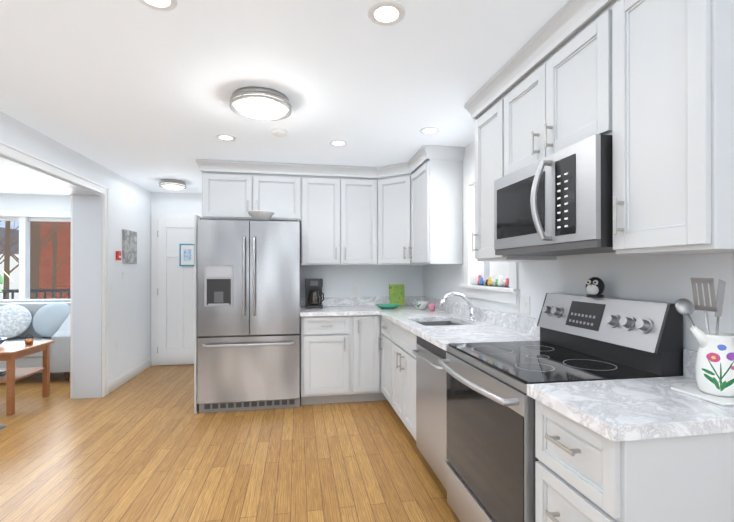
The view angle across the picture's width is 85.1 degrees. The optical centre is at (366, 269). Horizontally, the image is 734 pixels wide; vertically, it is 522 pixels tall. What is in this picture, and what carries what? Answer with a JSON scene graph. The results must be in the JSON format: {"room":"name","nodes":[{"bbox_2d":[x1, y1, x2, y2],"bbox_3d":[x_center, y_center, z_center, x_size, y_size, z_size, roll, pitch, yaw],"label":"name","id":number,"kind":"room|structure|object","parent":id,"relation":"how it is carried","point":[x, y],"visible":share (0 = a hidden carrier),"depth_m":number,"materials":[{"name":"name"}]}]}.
{"room":"kitchen","nodes":[
{"label":"kitchen","id":0,"kind":"room"},
{"bbox_2d":[0,194,70,217],"bbox_3d":[-5.560,0.125,5.677,4.480,2.400,0.180,0,0,-10],"label":"wall","id":1,"kind":"structure","parent":0,"point":[34,202],"depth_m":5.73,"materials":[{"name":"paint"}]},
{"bbox_2d":[0,210,70,298],"bbox_3d":[-4.924,-0.083,5.727,2.270,1.525,0.160,0,0,-10],"label":"living room window","id":2,"kind":"structure","parent":1,"relation":"in","point":[22,218],"depth_m":5.72,"materials":[{"name":"paint"}]},
{"bbox_2d":[0,111,150,379],"bbox_3d":[-2.462,0.114,1.707,0.270,2.400,9.100,0,0,-10],"label":"wall","id":3,"kind":"structure","parent":0,"point":[130,295],"depth_m":4.58,"materials":[{"name":"paint"}]},
{"bbox_2d":[0,140,108,398],"bbox_3d":[-2.642,0.222,2.741,0.326,2.190,2.980,0,0,-10],"label":"door frame","id":4,"kind":"structure","parent":3,"relation":"attached to","point":[89,324],"depth_m":4.10,"materials":[{"name":"paint"}]},
{"bbox_2d":[109,283,112,293],"bbox_3d":[-2.772,0.201,4.333,0.014,0.116,0.072,0,0,-10],"label":"light switch","id":5,"kind":"object","parent":3,"relation":"attached to","point":[110,288],"visible":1,"depth_m":4.32,"materials":[{"name":"white plastic"}]},
{"bbox_2d":[116,251,120,259],"bbox_3d":[-2.789,-0.159,4.488,0.033,0.100,0.070,0,0,-10],"label":"fire alarm","id":6,"kind":"object","parent":3,"relation":"attached to","point":[118,255],"visible":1,"depth_m":4.46,"materials":[{"name":"red plastic"}]},
{"bbox_2d":[122,272,126,278],"bbox_3d":[-2.823,0.062,4.649,0.021,0.080,0.080,0,0,-10],"label":"light switch","id":7,"kind":"object","parent":3,"relation":"attached to","point":[124,275],"visible":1,"depth_m":4.63,"materials":[{"name":"white plastic"}]},
{"bbox_2d":[122,229,136,263],"bbox_3d":[-2.843,-0.273,4.793,0.028,0.390,0.350,0,0,-10],"label":"framed picture","id":8,"kind":"object","parent":3,"relation":"attached to","point":[129,246],"visible":1,"depth_m":4.75},
{"bbox_2d":[109,356,150,392],"bbox_3d":[-2.868,1.255,4.876,0.014,0.135,1.310,0,0,-10],"label":"baseboard","id":9,"kind":"structure","parent":3,"relation":"attached to","point":[119,380],"depth_m":4.74,"materials":[{"name":"paint"}]},
{"bbox_2d":[151,192,201,212],"bbox_3d":[-2.639,0.125,5.660,1.270,2.400,0.150,0,0,-10],"label":"wall","id":10,"kind":"structure","parent":0,"point":[176,202],"depth_m":5.58,"materials":[{"name":"paint"}]},
{"bbox_2d":[157,219,193,364],"bbox_3d":[-2.489,0.307,5.561,0.801,2.019,0.087,0,0,-10],"label":"hall door","id":11,"kind":"structure","parent":10,"relation":"in","point":[175,291],"depth_m":5.54,"materials":[{"name":"paint"}]},
{"bbox_2d":[179,244,193,265],"bbox_3d":[-2.494,-0.206,5.556,0.210,0.310,0.018,0,0,-10],"label":"picture","id":12,"kind":"object","parent":11,"relation":"attached to","point":[186,254],"depth_m":5.55,"materials":[{"name":"paper"}]},
{"bbox_2d":[151,212,201,365],"bbox_3d":[-2.492,0.265,5.600,0.980,2.120,0.018,0,0,-10],"label":"door frame","id":13,"kind":"structure","parent":10,"relation":"attached to","point":[155,216],"depth_m":5.52,"materials":[{"name":"paint"}]},
{"bbox_2d":[0,364,458,521],"bbox_3d":[-2.880,1.344,1.682,8.400,0.060,9.200,0,0,-10],"label":"floor","id":14,"kind":"structure","parent":0,"point":[147,445],"depth_m":2.76,"materials":[{"name":"brown wood"}]},
{"bbox_2d":[0,271,12,292],"bbox_3d":[-5.298,0.618,5.444,0.782,1.412,0.347,0,0,-10],"label":"potted plant","id":15,"kind":"object","parent":14,"relation":"on","point":[1,280],"visible":1,"depth_m":5.46,"materials":[{"name":"plant"}]},
{"bbox_2d":[0,340,54,414],"bbox_3d":[-3.592,1.021,3.803,0.780,0.572,0.620,0,0,-10],"label":"side table","id":16,"kind":"object","parent":14,"relation":"on","point":[11,352],"visible":1,"depth_m":3.81,"materials":[{"name":"brown wood"}]},
{"bbox_2d":[0,370,5,375],"bbox_3d":[-3.591,0.986,3.737,0.300,0.024,0.250,0,0,-10],"label":"magazines","id":17,"kind":"object","parent":16,"relation":"on","point":[2,372],"visible":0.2,"depth_m":3.82,"materials":[{"name":"paper"}]},
{"bbox_2d":[0,337,6,343],"bbox_3d":[-3.564,0.695,3.758,0.270,0.078,0.270,0,0,-10],"label":"glass bowl","id":18,"kind":"object","parent":16,"relation":"on","point":[2,339],"visible":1,"depth_m":3.80,"materials":[{"name":"blue glass"}]},
{"bbox_2d":[24,334,33,344],"bbox_3d":[-3.331,0.685,3.940,0.074,0.097,0.072,0,0,-10],"label":"pot","id":19,"kind":"object","parent":16,"relation":"on","point":[28,341],"visible":1,"depth_m":3.92,"materials":[{"name":"orange metal"}]},
{"bbox_2d":[0,299,69,380],"bbox_3d":[-4.585,0.817,4.910,2.140,0.987,0.900,0,0,-10],"label":"sofa","id":20,"kind":"object","parent":14,"relation":"on","point":[38,319],"visible":0.62,"depth_m":4.89,"materials":[{"name":"grey fabric"}]},
{"bbox_2d":[197,218,299,412],"bbox_3d":[-1.138,0.425,3.991,0.920,1.790,0.729,0,0,-10],"label":"fridge","id":21,"kind":"object","parent":14,"relation":"on","point":[248,314],"visible":1,"depth_m":3.70,"materials":[{"name":"metal"}]},
{"bbox_2d":[247,211,273,220],"bbox_3d":[-1.023,-0.512,3.856,0.260,0.080,0.260,0,0,-10],"label":"bowl","id":22,"kind":"object","parent":21,"relation":"on","point":[260,215],"visible":0.94,"depth_m":3.78,"materials":[{"name":"white ceramic"}]},
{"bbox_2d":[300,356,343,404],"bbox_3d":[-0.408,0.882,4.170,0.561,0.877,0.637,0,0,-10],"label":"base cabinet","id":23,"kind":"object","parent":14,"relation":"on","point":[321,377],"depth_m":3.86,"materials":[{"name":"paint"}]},
{"bbox_2d":[344,356,375,402],"bbox_3d":[-0.082,0.882,4.194,0.391,0.877,0.702,0,0,-10],"label":"base cabinet","id":24,"kind":"object","parent":14,"relation":"on","point":[359,371],"depth_m":3.92,"materials":[{"name":"paint"}]},
{"bbox_2d":[376,352,415,423],"bbox_3d":[0.461,0.880,3.745,0.708,0.877,0.537,0,0,-10],"label":"base cabinet","id":25,"kind":"object","parent":14,"relation":"on","point":[395,371],"depth_m":3.28,"materials":[{"name":"paint"}]},
{"bbox_2d":[300,304,539,355],"bbox_3d":[0.164,0.422,3.353,1.428,0.038,2.444,0,0,-10],"label":"countertop","id":26,"kind":"structure","parent":25,"relation":"on","point":[332,329],"depth_m":3.82,"materials":[{"name":"white stone"}]},
{"bbox_2d":[305,278,323,308],"bbox_3d":[-0.564,0.250,4.302,0.197,0.310,0.233,0,0,-10],"label":"coffee maker","id":27,"kind":"object","parent":26,"relation":"on","point":[313,292],"visible":1,"depth_m":4.21,"materials":[{"name":"black plastic"}]},
{"bbox_2d":[375,304,400,308],"bbox_3d":[0.220,0.385,4.180,0.280,0.040,0.280,0,0,-10],"label":"dish","id":28,"kind":"object","parent":26,"relation":"on","point":[388,306],"visible":1,"depth_m":4.12,"materials":[{"name":"ceramic"}]},
{"bbox_2d":[389,284,404,304],"bbox_3d":[0.343,0.286,4.561,0.172,0.236,0.064,0,0,-10],"label":"cookbook","id":29,"kind":"object","parent":26,"relation":"on","point":[396,294],"visible":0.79,"depth_m":4.55,"materials":[{"name":"paper"}]},
{"bbox_2d":[413,301,427,308],"bbox_3d":[0.554,0.367,4.127,0.156,0.075,0.156,0,0,-10],"label":"bowl","id":30,"kind":"object","parent":26,"relation":"on","point":[420,304],"visible":1,"depth_m":4.08,"materials":[{"name":"ceramic"}]},
{"bbox_2d":[428,303,434,310],"bbox_3d":[0.644,0.369,3.959,0.068,0.070,0.068,0,0,-10],"label":"cup","id":31,"kind":"object","parent":26,"relation":"on","point":[431,306],"visible":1,"depth_m":3.93,"materials":[{"name":"ceramic"}]},
{"bbox_2d":[439,292,476,320],"bbox_3d":[0.712,0.287,3.167,0.311,0.230,0.099,0,0,-10],"label":"faucet","id":32,"kind":"object","parent":26,"relation":"on","point":[466,299],"visible":1,"depth_m":3.15,"materials":[{"name":"silver metal"}]},
{"bbox_2d":[412,336,447,490],"bbox_3d":[0.661,0.880,2.502,0.663,0.872,0.594,0,0,-10],"label":"dishwasher","id":33,"kind":"object","parent":14,"relation":"on","point":[431,415],"visible":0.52,"depth_m":2.41,"materials":[{"name":"silver metal"}]},
{"bbox_2d":[438,293,682,521],"bbox_3d":[0.763,0.722,1.821,0.743,1.185,0.762,0,0,-10],"label":"stove","id":34,"kind":"object","parent":14,"relation":"on","point":[492,459],"visible":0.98,"depth_m":1.68,"materials":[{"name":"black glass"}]},
{"bbox_2d":[585,277,604,297],"bbox_3d":[1.071,0.081,1.883,0.083,0.095,0.078,0,0,-10],"label":"timer","id":35,"kind":"object","parent":34,"relation":"on","point":[595,287],"visible":1,"depth_m":1.85,"materials":[{"name":"black plastic"}]},
{"bbox_2d":[535,400,733,521],"bbox_3d":[0.926,0.874,1.264,0.637,0.877,0.375,0,0,-10],"label":"base cabinet","id":36,"kind":"object","parent":14,"relation":"on","point":[656,449],"depth_m":1.08,"materials":[{"name":"paint"}]},
{"bbox_2d":[527,376,733,443],"bbox_3d":[0.915,0.416,1.256,0.663,0.038,0.390,0,0,-10],"label":"countertop","id":37,"kind":"structure","parent":36,"relation":"on","point":[622,411],"depth_m":1.15,"materials":[{"name":"white stone"}]},
{"bbox_2d":[671,385,733,405],"bbox_3d":[1.106,0.393,1.259,0.170,0.008,0.170,0,0,-10],"label":"coaster","id":38,"kind":"object","parent":37,"relation":"on","point":[694,391],"visible":0.65,"depth_m":1.24,"materials":[{"name":"white ceramic"}]},
{"bbox_2d":[675,278,733,396],"bbox_3d":[1.119,0.206,1.242,0.165,0.362,0.258,0,0,-10],"label":"pitcher","id":39,"kind":"object","parent":38,"relation":"on","point":[714,367],"visible":1,"depth_m":1.24,"materials":[{"name":"ceramic"}]},
{"bbox_2d":[0,0,568,195],"bbox_3d":[-2.880,-1.116,1.689,8.400,0.060,9.200,0,0,-10],"label":"ceiling","id":40,"kind":"structure","parent":0,"point":[137,92],"depth_m":2.23,"materials":[{"name":"paint"}]},
{"bbox_2d":[138,0,177,10],"bbox_3d":[-0.844,-1.084,1.595,0.159,0.004,0.159,0,0,35],"label":"recessed light","id":41,"kind":"object","parent":40,"relation":"in","point":[161,5],"depth_m":1.63,"materials":[{"name":"paint"}]},
{"bbox_2d":[159,179,185,190],"bbox_3d":[-2.366,-1.022,4.873,0.300,0.112,0.300,0,0,-10],"label":"light","id":42,"kind":"object","parent":40,"relation":"attached to","point":[172,184],"visible":1,"depth_m":4.78,"materials":[{"name":"white glass"}]},
{"bbox_2d":[215,134,235,140],"bbox_3d":[-1.154,-1.080,3.266,0.159,0.004,0.159,0,0,35],"label":"recessed light","id":43,"kind":"object","parent":40,"relation":"in","point":[224,137],"depth_m":3.26,"materials":[{"name":"paint"}]},
{"bbox_2d":[229,86,291,120],"bbox_3d":[-0.672,-1.028,2.538,0.380,0.112,0.380,0,0,-10],"label":"light","id":44,"kind":"object","parent":40,"relation":"attached to","point":[260,103],"visible":1,"depth_m":2.44,"materials":[{"name":"white glass"}]},
{"bbox_2d":[271,128,287,136],"bbox_3d":[-0.681,-1.065,3.115,0.124,0.034,0.124,0,0,-10],"label":"smoke detector","id":45,"kind":"object","parent":40,"relation":"attached to","point":[278,132],"visible":1,"depth_m":3.08,"materials":[{"name":"white plastic"}]},
{"bbox_2d":[329,140,347,145],"bbox_3d":[-0.244,-1.080,3.404,0.159,0.004,0.159,0,0,35],"label":"recessed light","id":46,"kind":"object","parent":40,"relation":"in","point":[334,142],"depth_m":3.40,"materials":[{"name":"paint"}]},
{"bbox_2d":[368,1,404,25],"bbox_3d":[0.083,-1.084,1.694,0.159,0.004,0.159,0,0,35],"label":"recessed light","id":47,"kind":"object","parent":40,"relation":"in","point":[385,13],"depth_m":1.69,"materials":[{"name":"paint"}]},
{"bbox_2d":[420,127,439,133],"bbox_3d":[0.488,-1.080,3.104,0.159,0.004,0.159,0,0,35],"label":"recessed light","id":48,"kind":"object","parent":40,"relation":"in","point":[427,130],"depth_m":3.09,"materials":[{"name":"paint"}]},
{"bbox_2d":[300,224,422,366],"bbox_3d":[-0.594,0.124,5.278,2.630,2.400,1.600,0,0,-10],"label":"wall","id":49,"kind":"structure","parent":0,"point":[370,281],"depth_m":4.56,"materials":[{"name":"paint"}]},
{"bbox_2d":[198,160,297,220],"bbox_3d":[-1.181,-0.793,4.188,0.970,0.568,0.347,0,0,-10],"label":"upper cabinet","id":50,"kind":"object","parent":49,"relation":"attached to","point":[230,189],"depth_m":4.01,"materials":[{"name":"paint"}]},
{"bbox_2d":[298,164,369,265],"bbox_3d":[-0.281,-0.563,4.323,0.851,1.028,0.387,0,0,-10],"label":"upper cabinet","id":51,"kind":"object","parent":49,"relation":"attached to","point":[334,200],"depth_m":4.16,"materials":[{"name":"paint"}]},
{"bbox_2d":[300,296,419,307],"bbox_3d":[-0.043,0.357,4.548,1.428,0.099,0.020,0,0,-10],"label":"backsplash","id":52,"kind":"structure","parent":49,"relation":"attached to","point":[384,299],"depth_m":4.53,"materials":[{"name":"white stone"}]},
{"bbox_2d":[423,140,733,375],"bbox_3d":[1.150,0.116,2.383,0.180,2.400,9.200,0,0,-10],"label":"wall","id":53,"kind":"structure","parent":0,"point":[656,277],"depth_m":1.84,"materials":[{"name":"paint"}]},
{"bbox_2d":[370,162,405,265],"bbox_3d":[0.384,-0.563,4.295,0.672,1.028,0.670,0,0,-10],"label":"upper cabinet","id":54,"kind":"object","parent":53,"relation":"attached to","point":[388,182],"depth_m":4.17,"materials":[{"name":"paint"}]},
{"bbox_2d":[406,145,464,265],"bbox_3d":[0.619,-0.564,3.803,0.377,1.028,0.576,0,0,-10],"label":"upper cabinet","id":55,"kind":"object","parent":53,"relation":"attached to","point":[434,175],"depth_m":3.54,"materials":[{"name":"paint"}]},
{"bbox_2d":[460,171,519,304],"bbox_3d":[0.982,-0.290,3.091,0.190,1.045,0.890,0,0,-10],"label":"kitchen window","id":56,"kind":"structure","parent":53,"relation":"in","point":[474,268],"depth_m":3.40,"materials":[{"name":"paint"}]},
{"bbox_2d":[478,275,508,287],"bbox_3d":[0.982,0.084,3.090,0.060,0.085,0.568,0,0,-10],"label":"figurines","id":57,"kind":"object","parent":56,"relation":"on","point":[498,282],"depth_m":3.11},
{"bbox_2d":[470,72,555,261],"bbox_3d":[0.883,-0.568,2.426,0.327,1.028,0.369,0,0,-10],"label":"upper cabinet","id":58,"kind":"object","parent":53,"relation":"attached to","point":[486,108],"depth_m":2.41,"materials":[{"name":"paint"}]},
{"bbox_2d":[513,295,519,312],"bbox_3d":[1.002,0.227,2.682,0.007,0.116,0.072,0,0,-10],"label":"outlet","id":59,"kind":"object","parent":53,"relation":"attached to","point":[516,308],"visible":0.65,"depth_m":2.67,"materials":[{"name":"white plastic"}]},
{"bbox_2d":[523,296,529,314],"bbox_3d":[1.019,0.226,2.563,0.014,0.116,0.072,0,0,-10],"label":"light switch","id":60,"kind":"object","parent":53,"relation":"attached to","point":[526,304],"visible":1,"depth_m":2.56,"materials":[{"name":"white plastic"}]},
{"bbox_2d":[502,0,609,176],"bbox_3d":[0.980,-0.790,1.863,0.327,0.588,0.774,0,0,-10],"label":"upper cabinet","id":61,"kind":"object","parent":53,"relation":"attached to","point":[556,90],"depth_m":1.74,"materials":[{"name":"paint"}]},
{"bbox_2d":[494,134,615,255],"bbox_3d":[0.914,-0.286,1.850,0.459,0.411,0.762,0,0,-10],"label":"microwave","id":62,"kind":"object","parent":61,"relation":"attached to","point":[559,203],"visible":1,"depth_m":1.65,"materials":[{"name":"silver plastic"}]},
{"bbox_2d":[420,296,696,375],"bbox_3d":[0.959,0.352,2.888,0.020,0.099,3.592,0,0,-10],"label":"backsplash","id":63,"kind":"structure","parent":53,"relation":"attached to","point":[506,320],"depth_m":2.77,"materials":[{"name":"white stone"}]},
{"bbox_2d":[610,0,733,254],"bbox_3d":[1.076,-0.571,1.308,0.327,1.028,0.352,0,0,-10],"label":"upper cabinet","id":64,"kind":"object","parent":53,"relation":"attached to","point":[648,85],"depth_m":1.23,"materials":[{"name":"paint"}]},
{"label":"outside","id":65,"kind":"structure","parent":0,"visible":0},
{"bbox_2d":[0,221,70,298],"bbox_3d":[-11.939,-2.642,13.572,21.000,9.216,17.100,0,0,-10],"label":"scenery","id":66,"kind":"structure","parent":65,"point":[51,237],"depth_m":11.54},
{"bbox_2d":[0,289,69,298],"bbox_3d":[-5.376,0.852,6.427,5.900,1.050,0.800,0,0,-10],"label":"deck railing","id":67,"kind":"object","parent":66,"relation":"in","point":[11,291],"depth_m":6.68,"materials":[{"name":"white wood"}]},
{"bbox_2d":[490,262,508,279],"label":"window","id":68,"kind":"structure","parent":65,"point":[496,274],"depth_m":13.00,"materials":[{"name":"white glass"}]}
]}

